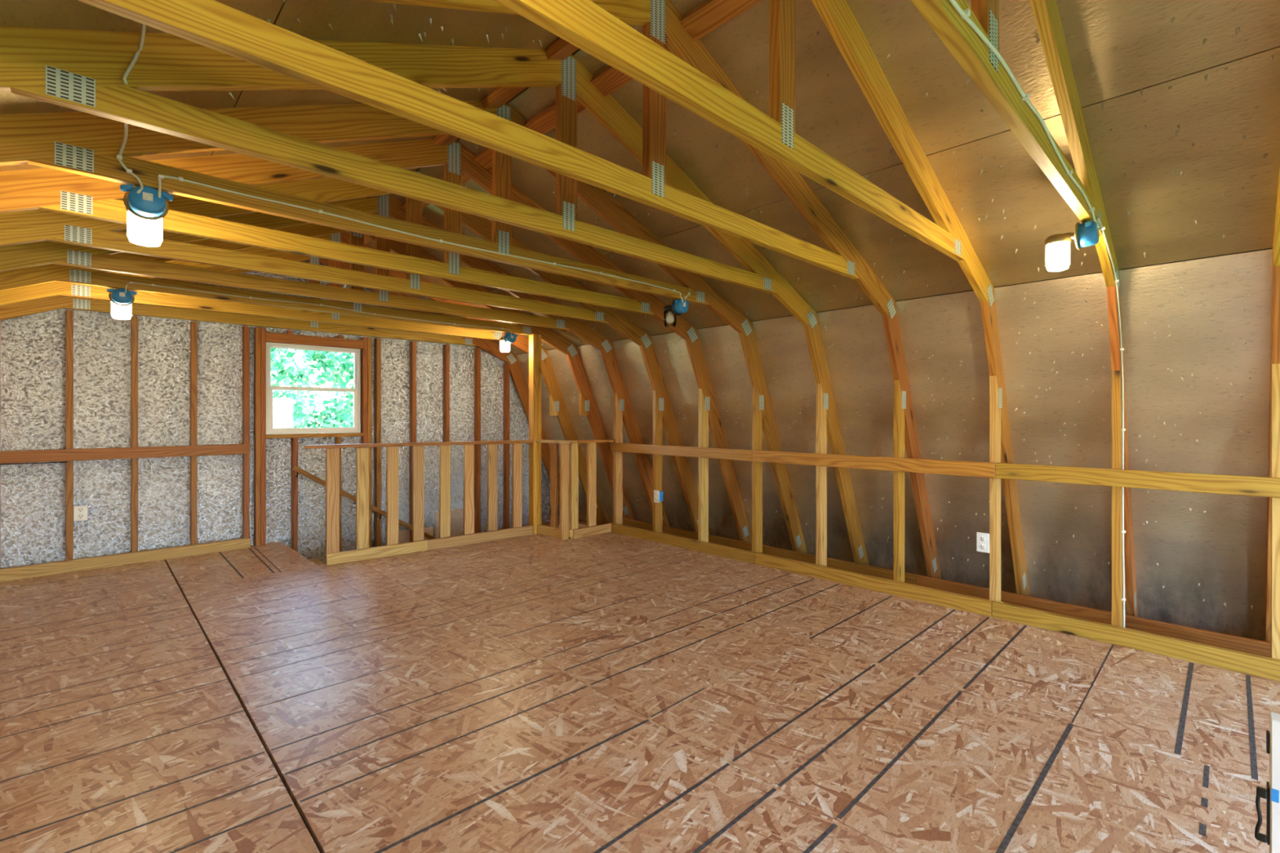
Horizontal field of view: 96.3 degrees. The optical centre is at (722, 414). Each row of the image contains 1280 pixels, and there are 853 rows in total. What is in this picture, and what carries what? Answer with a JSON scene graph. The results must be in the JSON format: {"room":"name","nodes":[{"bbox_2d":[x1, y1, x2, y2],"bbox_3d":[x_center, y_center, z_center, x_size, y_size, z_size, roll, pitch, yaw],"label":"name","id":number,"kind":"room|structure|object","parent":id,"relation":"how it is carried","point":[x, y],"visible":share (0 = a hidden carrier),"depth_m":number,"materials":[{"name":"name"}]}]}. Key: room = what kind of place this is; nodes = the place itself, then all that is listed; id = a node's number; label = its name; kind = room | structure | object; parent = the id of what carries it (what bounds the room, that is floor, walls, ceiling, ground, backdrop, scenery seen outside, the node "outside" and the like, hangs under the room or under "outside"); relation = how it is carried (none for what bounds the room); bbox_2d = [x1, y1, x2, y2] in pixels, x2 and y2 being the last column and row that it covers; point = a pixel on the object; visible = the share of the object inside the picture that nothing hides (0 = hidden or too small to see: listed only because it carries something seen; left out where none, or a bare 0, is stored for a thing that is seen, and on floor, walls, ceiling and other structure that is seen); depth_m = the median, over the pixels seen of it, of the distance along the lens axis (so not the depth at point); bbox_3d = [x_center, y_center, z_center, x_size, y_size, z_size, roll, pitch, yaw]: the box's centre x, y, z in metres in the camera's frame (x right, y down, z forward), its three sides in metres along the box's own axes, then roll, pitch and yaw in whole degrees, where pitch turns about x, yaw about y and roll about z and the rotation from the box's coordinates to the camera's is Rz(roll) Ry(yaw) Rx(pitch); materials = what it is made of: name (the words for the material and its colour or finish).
{"room":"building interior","nodes":[
{"label":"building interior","id":0,"kind":"room"},
{"bbox_2d":[0,260,559,582],"bbox_3d":[-3.964,1.076,5.556,0.142,5.485,5.800,0,0,42],"label":"wall","id":1,"kind":"structure","parent":0,"point":[158,424],"depth_m":4.93,"materials":[{"name":"wood"}]},
{"bbox_2d":[0,462,67,465],"bbox_3d":[-5.136,0.359,4.189,0.008,0.011,0.400,0,0,42],"label":"electrical cable","id":2,"kind":"object","parent":1,"relation":"attached to","point":[45,462],"visible":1,"depth_m":4.21,"materials":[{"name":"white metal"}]},
{"bbox_2d":[73,505,87,521],"bbox_3d":[-4.973,0.759,4.400,0.072,0.116,0.072,0,0,42],"label":"power outlet","id":3,"kind":"object","parent":1,"relation":"attached to","point":[80,513],"visible":1,"depth_m":4.38,"materials":[{"name":"white plastic"}]},
{"bbox_2d":[77,507,84,512],"bbox_3d":[-4.948,0.735,4.378,0.003,0.033,0.033,0,0,42],"label":"socket","id":4,"kind":"object","parent":3,"relation":"attached to","point":[79,509],"depth_m":4.38,"materials":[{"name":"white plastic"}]},
{"bbox_2d":[0,253,569,519],"bbox_3d":[-3.973,-0.134,5.524,0.040,3.065,5.904,0,0,42],"label":"roof truss","id":5,"kind":"object","parent":1,"relation":"on","point":[37,306],"visible":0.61,"depth_m":5.37,"materials":[{"name":"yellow wood"}]},
{"bbox_2d":[266,342,360,434],"bbox_3d":[-4.008,-0.247,5.579,0.075,0.857,0.772,0,0,42],"label":"window","id":6,"kind":"structure","parent":1,"relation":"in","point":[357,390],"depth_m":5.55,"materials":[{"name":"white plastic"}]},
{"bbox_2d":[291,465,436,539],"bbox_3d":[-3.498,1.071,5.971,0.078,1.187,1.682,0,0,42],"label":"stair handrail","id":7,"kind":"object","parent":1,"relation":"attached to","point":[299,470],"visible":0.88,"depth_m":5.67,"materials":[{"name":"brown wood"}]},
{"bbox_2d":[521,519,586,526],"bbox_3d":[-0.792,2.664,2.700,8.679,2.510,6.290,0,0,42],"label":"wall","id":8,"kind":"structure","parent":0,"point":[581,522],"depth_m":7.41,"materials":[{"name":"wood"}]},
{"bbox_2d":[0,231,607,524],"bbox_3d":[-3.445,-0.134,5.051,0.040,3.065,5.904,0,0,42],"label":"roof truss","id":9,"kind":"object","parent":8,"relation":"on","point":[557,407],"visible":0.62,"depth_m":4.96,"materials":[{"name":"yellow wood"}]},
{"bbox_2d":[0,223,635,519],"bbox_3d":[-2.990,-0.134,4.645,0.040,3.065,5.904,0,0,42],"label":"roof truss","id":10,"kind":"object","parent":8,"relation":"on","point":[37,275],"visible":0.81,"depth_m":4.46,"materials":[{"name":"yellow wood"}]},
{"bbox_2d":[106,288,137,319],"bbox_3d":[-3.917,-0.726,3.704,0.196,0.190,0.136,0,0,42],"label":"lamp","id":11,"kind":"object","parent":10,"relation":"hanging from","point":[122,301],"visible":0.99,"depth_m":3.68,"materials":[{"name":"white glass"}]},
{"bbox_2d":[111,301,131,319],"bbox_3d":[-3.954,-0.686,3.736,0.092,0.110,0.092,0,0,42],"label":"glass jar","id":12,"kind":"object","parent":11,"relation":"on","point":[117,312],"depth_m":3.71,"materials":[{"name":"white glass"}]},
{"bbox_2d":[124,281,511,335],"bbox_3d":[-2.966,-0.825,4.635,0.027,0.080,2.634,0,0,42],"label":"electrical cable","id":13,"kind":"object","parent":10,"relation":"attached to","point":[130,282],"visible":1,"depth_m":4.31,"materials":[{"name":"white plastic"}]},
{"bbox_2d":[499,333,517,352],"bbox_3d":[-2.151,-0.726,5.679,0.196,0.190,0.136,0,0,42],"label":"lamp","id":14,"kind":"object","parent":10,"relation":"hanging from","point":[505,341],"visible":1,"depth_m":5.66,"materials":[{"name":"white glass"}]},
{"bbox_2d":[500,340,510,352],"bbox_3d":[-2.188,-0.686,5.712,0.092,0.110,0.092,0,0,42],"label":"glass jar","id":15,"kind":"object","parent":14,"relation":"on","point":[504,348],"depth_m":5.68,"materials":[{"name":"white glass"}]},
{"bbox_2d":[0,194,670,527],"bbox_3d":[-2.536,-0.134,4.239,0.040,3.065,5.904,0,0,42],"label":"roof truss","id":16,"kind":"object","parent":8,"relation":"on","point":[14,257],"visible":0.74,"depth_m":4.14,"materials":[{"name":"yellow wood"}]},
{"bbox_2d":[0,168,709,534],"bbox_3d":[-2.081,-0.134,3.833,0.040,3.065,5.904,0,0,42],"label":"roof truss","id":17,"kind":"object","parent":8,"relation":"on","point":[17,228],"visible":0.73,"depth_m":3.53,"materials":[{"name":"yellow wood"}]},
{"bbox_2d":[653,489,663,502],"bbox_3d":[-0.607,0.774,5.409,0.072,0.116,0.072,0,0,42],"label":"power outlet","id":18,"kind":"object","parent":17,"relation":"attached to","point":[658,495],"visible":1,"depth_m":5.39,"materials":[{"name":"white plastic"}]},
{"bbox_2d":[0,139,751,542],"bbox_3d":[-1.627,-0.134,3.426,0.040,3.065,5.904,0,0,42],"label":"roof truss","id":19,"kind":"object","parent":8,"relation":"on","point":[48,189],"visible":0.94,"depth_m":3.17,"materials":[{"name":"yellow wood"}]},
{"bbox_2d":[0,101,807,553],"bbox_3d":[-1.172,-0.134,3.020,0.040,3.065,5.904,0,0,42],"label":"roof truss","id":20,"kind":"object","parent":8,"relation":"on","point":[81,143],"visible":0.78,"depth_m":2.49,"materials":[{"name":"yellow wood"}]},
{"bbox_2d":[115,23,146,193],"bbox_3d":[-1.647,-0.907,1.604,1.157,0.266,0.068,0,0,42],"label":"electrical cable","id":21,"kind":"object","parent":20,"relation":"attached to","point":[119,157],"visible":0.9,"depth_m":1.77,"materials":[{"name":"white plastic"}]},
{"bbox_2d":[119,184,173,246],"bbox_3d":[-2.104,-0.726,2.073,0.196,0.190,0.136,0,0,42],"label":"lamp","id":22,"kind":"object","parent":20,"relation":"hanging from","point":[145,210],"visible":0.98,"depth_m":2.05,"materials":[{"name":"blue plastic"}]},
{"bbox_2d":[127,211,162,246],"bbox_3d":[-2.141,-0.686,2.106,0.092,0.110,0.092,0,0,42],"label":"glass jar","id":23,"kind":"object","parent":22,"relation":"on","point":[141,232],"depth_m":2.08,"materials":[{"name":"white glass"}]},
{"bbox_2d":[157,174,683,302],"bbox_3d":[-1.151,-0.822,3.005,0.030,0.094,2.610,0,0,42],"label":"electrical cable","id":24,"kind":"object","parent":20,"relation":"attached to","point":[160,177],"visible":1,"depth_m":2.51,"materials":[{"name":"white plastic"}]},
{"bbox_2d":[663,299,689,327],"bbox_3d":[-0.340,-0.726,4.046,0.196,0.190,0.136,0,0,42],"label":"lamp","id":25,"kind":"object","parent":20,"relation":"hanging from","point":[677,307],"visible":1,"depth_m":4.02,"materials":[{"name":"blue plastic"}]},
{"bbox_2d":[663,311,676,327],"bbox_3d":[-0.377,-0.686,4.079,0.092,0.110,0.092,0,0,42],"label":"glass jar","id":26,"kind":"object","parent":25,"relation":"on","point":[669,319],"depth_m":4.09,"materials":[{"name":"white glass"}]},
{"bbox_2d":[684,288,690,302],"bbox_3d":[-0.251,-0.838,4.013,0.028,0.107,0.057,0,0,42],"label":"electrical cable","id":27,"kind":"object","parent":20,"relation":"attached to","point":[688,293],"visible":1,"depth_m":4.02,"materials":[{"name":"white plastic"}]},
{"bbox_2d":[610,442,1279,497],"bbox_3d":[1.076,0.329,3.856,5.935,0.089,0.038,0,0,42],"label":"guard rail","id":28,"kind":"object","parent":20,"relation":"attached to","point":[1251,486],"visible":1,"depth_m":3.31,"materials":[{"name":"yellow wood"}]},
{"bbox_2d":[0,26,868,566],"bbox_3d":[-0.718,-0.134,2.614,0.040,3.065,5.904,0,0,42],"label":"roof truss","id":29,"kind":"object","parent":8,"relation":"on","point":[79,70],"visible":0.88,"depth_m":2.08,"materials":[{"name":"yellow wood"}]},
{"bbox_2d":[76,0,942,582],"bbox_3d":[-0.263,-0.134,2.207,0.040,3.065,5.904,0,0,42],"label":"roof truss","id":30,"kind":"object","parent":8,"relation":"on","point":[213,24],"visible":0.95,"depth_m":2.03,"materials":[{"name":"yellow wood"}]},
{"bbox_2d":[493,0,1029,601],"bbox_3d":[0.191,-0.134,1.801,0.040,3.065,5.904,0,0,42],"label":"roof truss","id":31,"kind":"object","parent":8,"relation":"on","point":[584,24],"visible":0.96,"depth_m":2.00,"materials":[{"name":"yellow wood"}]},
{"bbox_2d":[976,532,989,553],"bbox_3d":[1.592,0.771,3.453,0.072,0.116,0.072,0,0,42],"label":"power outlet","id":32,"kind":"object","parent":31,"relation":"attached to","point":[982,539],"visible":0.97,"depth_m":3.43,"materials":[{"name":"white plastic"}]},
{"bbox_2d":[979,536,985,541],"bbox_3d":[1.570,0.747,3.428,0.033,0.033,0.003,0,0,42],"label":"socket","id":33,"kind":"object","parent":32,"relation":"attached to","point":[981,538],"depth_m":3.43,"materials":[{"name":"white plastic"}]},
{"bbox_2d":[979,543,985,549],"bbox_3d":[1.570,0.795,3.428,0.033,0.033,0.003,0,0,42],"label":"socket","id":34,"kind":"object","parent":32,"relation":"attached to","point":[982,546],"depth_m":3.43,"materials":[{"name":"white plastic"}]},
{"bbox_2d":[910,0,1137,626],"bbox_3d":[0.645,-0.134,1.395,0.040,3.065,5.904,0,0,42],"label":"roof truss","id":35,"kind":"object","parent":8,"relation":"on","point":[969,50],"visible":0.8,"depth_m":1.98,"materials":[{"name":"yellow wood"}]},
{"bbox_2d":[948,0,1098,227],"bbox_3d":[0.673,-0.835,1.386,0.030,0.112,2.665,0,0,42],"label":"electrical cable","id":36,"kind":"object","parent":35,"relation":"attached to","point":[965,14],"visible":0.91,"depth_m":1.53,"materials":[{"name":"white plastic"}]},
{"bbox_2d":[1044,220,1098,271],"bbox_3d":[1.498,-0.726,2.444,0.196,0.190,0.136,0,0,42],"label":"lamp","id":37,"kind":"object","parent":35,"relation":"attached to","point":[1085,234],"visible":0.99,"depth_m":2.43,"materials":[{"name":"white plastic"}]},
{"bbox_2d":[1045,241,1070,271],"bbox_3d":[1.461,-0.686,2.476,0.092,0.110,0.092,0,0,42],"label":"glass jar","id":38,"kind":"object","parent":37,"relation":"on","point":[1057,253],"depth_m":2.44,"materials":[{"name":"white glass"}]},
{"bbox_2d":[1095,217,1125,627],"bbox_3d":[1.850,0.160,2.704,0.028,2.017,0.845,0,0,42],"label":"electrical cable","id":39,"kind":"object","parent":35,"relation":"attached to","point":[1102,228],"visible":0.86,"depth_m":3.01,"materials":[{"name":"white plastic"}]},
{"bbox_2d":[1264,165,1279,659],"bbox_3d":[1.100,-0.134,0.988,0.040,3.065,5.904,0,0,42],"label":"roof truss","id":40,"kind":"object","parent":8,"relation":"on","point":[1272,628],"visible":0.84,"depth_m":2.59,"materials":[{"name":"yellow wood"}]},
{"bbox_2d":[0,523,1279,852],"bbox_3d":[-0.796,1.328,2.683,8.664,0.261,4.307,0,0,42],"label":"floor","id":41,"kind":"structure","parent":0,"point":[610,692],"depth_m":2.23,"materials":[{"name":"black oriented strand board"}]},
{"bbox_2d":[308,558,324,564],"bbox_3d":[-2.752,2.449,5.981,1.155,2.120,2.780,0,0,42],"label":"staircase","id":42,"kind":"structure","parent":41,"relation":"attached to","point":[316,561],"depth_m":5.39,"materials":[{"name":"brown wood"}]},
{"bbox_2d":[303,440,533,565],"bbox_3d":[-2.607,0.718,5.090,1.844,0.960,0.110,0,0,-43],"label":"stair railing","id":43,"kind":"object","parent":41,"relation":"on","point":[362,551],"visible":1,"depth_m":4.98,"materials":[{"name":"brown wood"}]},
{"bbox_2d":[528,333,541,534],"bbox_3d":[-1.902,0.194,5.765,0.090,2.010,0.090,0,0,42],"label":"support post","id":44,"kind":"object","parent":41,"relation":"on","point":[535,340],"visible":0.8,"depth_m":5.73,"materials":[{"name":"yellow wood"}]},
{"bbox_2d":[535,439,614,540],"bbox_3d":[-1.496,0.724,5.765,0.517,0.947,0.600,0,0,42],"label":"stair railing","id":45,"kind":"object","parent":41,"relation":"on","point":[563,531],"visible":1,"depth_m":5.56,"materials":[{"name":"brown wood"}]},
{"bbox_2d":[611,522,1279,681],"bbox_3d":[1.076,1.154,3.856,5.935,0.089,0.038,0,0,42],"label":"kick plate","id":46,"kind":"object","parent":41,"relation":"on","point":[1257,665],"visible":1,"depth_m":3.31,"materials":[{"name":"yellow wood"}]},
{"bbox_2d":[1254,711,1279,852],"bbox_3d":[1.185,0.835,0.639,0.857,0.704,0.038,0,0,42],"label":"gate","id":47,"kind":"object","parent":41,"relation":"on","point":[1271,793],"visible":1,"depth_m":0.90,"materials":[{"name":"white paint"}]},
{"bbox_2d":[1271,787,1279,803],"bbox_3d":[0.872,0.601,0.897,0.009,0.020,0.001,0,0,42],"label":"tape","id":48,"kind":"object","parent":47,"relation":"attached to","point":[1274,791],"depth_m":0.90,"materials":[{"name":"blue plastic"}]},
{"bbox_2d":[0,0,1279,354],"bbox_3d":[-0.796,-1.204,2.683,8.764,0.996,4.308,0,0,42],"label":"ceiling","id":49,"kind":"structure","parent":0,"point":[1180,100],"depth_m":2.40,"materials":[{"name":"wood"}]},
{"bbox_2d":[515,248,1272,641],"bbox_3d":[0.924,0.416,4.608,8.764,2.465,1.011,0,0,42],"label":"wall","id":50,"kind":"structure","parent":0,"point":[1197,332],"depth_m":3.54,"materials":[{"name":"wood"}]},
{"bbox_2d":[610,515,1271,657],"bbox_3d":[1.150,1.282,4.362,6.500,0.234,0.038,0,0,42],"label":"board","id":51,"kind":"object","parent":50,"relation":"on","point":[1255,646],"visible":0.42,"depth_m":3.65,"materials":[{"name":"brown wood"}]},
{"bbox_3d":[0.000,4.074,0.000,80.000,0.250,80.000,0,0,42],"label":"ground","id":52,"kind":"structure","parent":0,"visible":0},
{"bbox_2d":[271,347,323,434],"bbox_3d":[-7.749,0.480,8.588,2.637,6.967,2.703,0,0,42],"label":"leafy tree","id":53,"kind":"object","parent":52,"relation":"on","point":[280,406],"visible":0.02,"depth_m":9.02,"materials":[{"name":"green plant"}]},
{"bbox_2d":[271,347,354,433],"bbox_3d":[-9.665,-0.027,12.835,3.729,7.981,6.030,0,0,44],"label":"leafy tree","id":54,"kind":"object","parent":52,"relation":"on","point":[322,361],"visible":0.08,"depth_m":13.23,"materials":[{"name":"green plant"}]},
{"bbox_2d":[322,351,354,433],"bbox_3d":[-5.983,0.445,10.738,2.642,7.038,2.821,0,0,42],"label":"leafy tree","id":55,"kind":"object","parent":52,"relation":"on","point":[345,364],"visible":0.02,"depth_m":10.08,"materials":[{"name":"green plant"}]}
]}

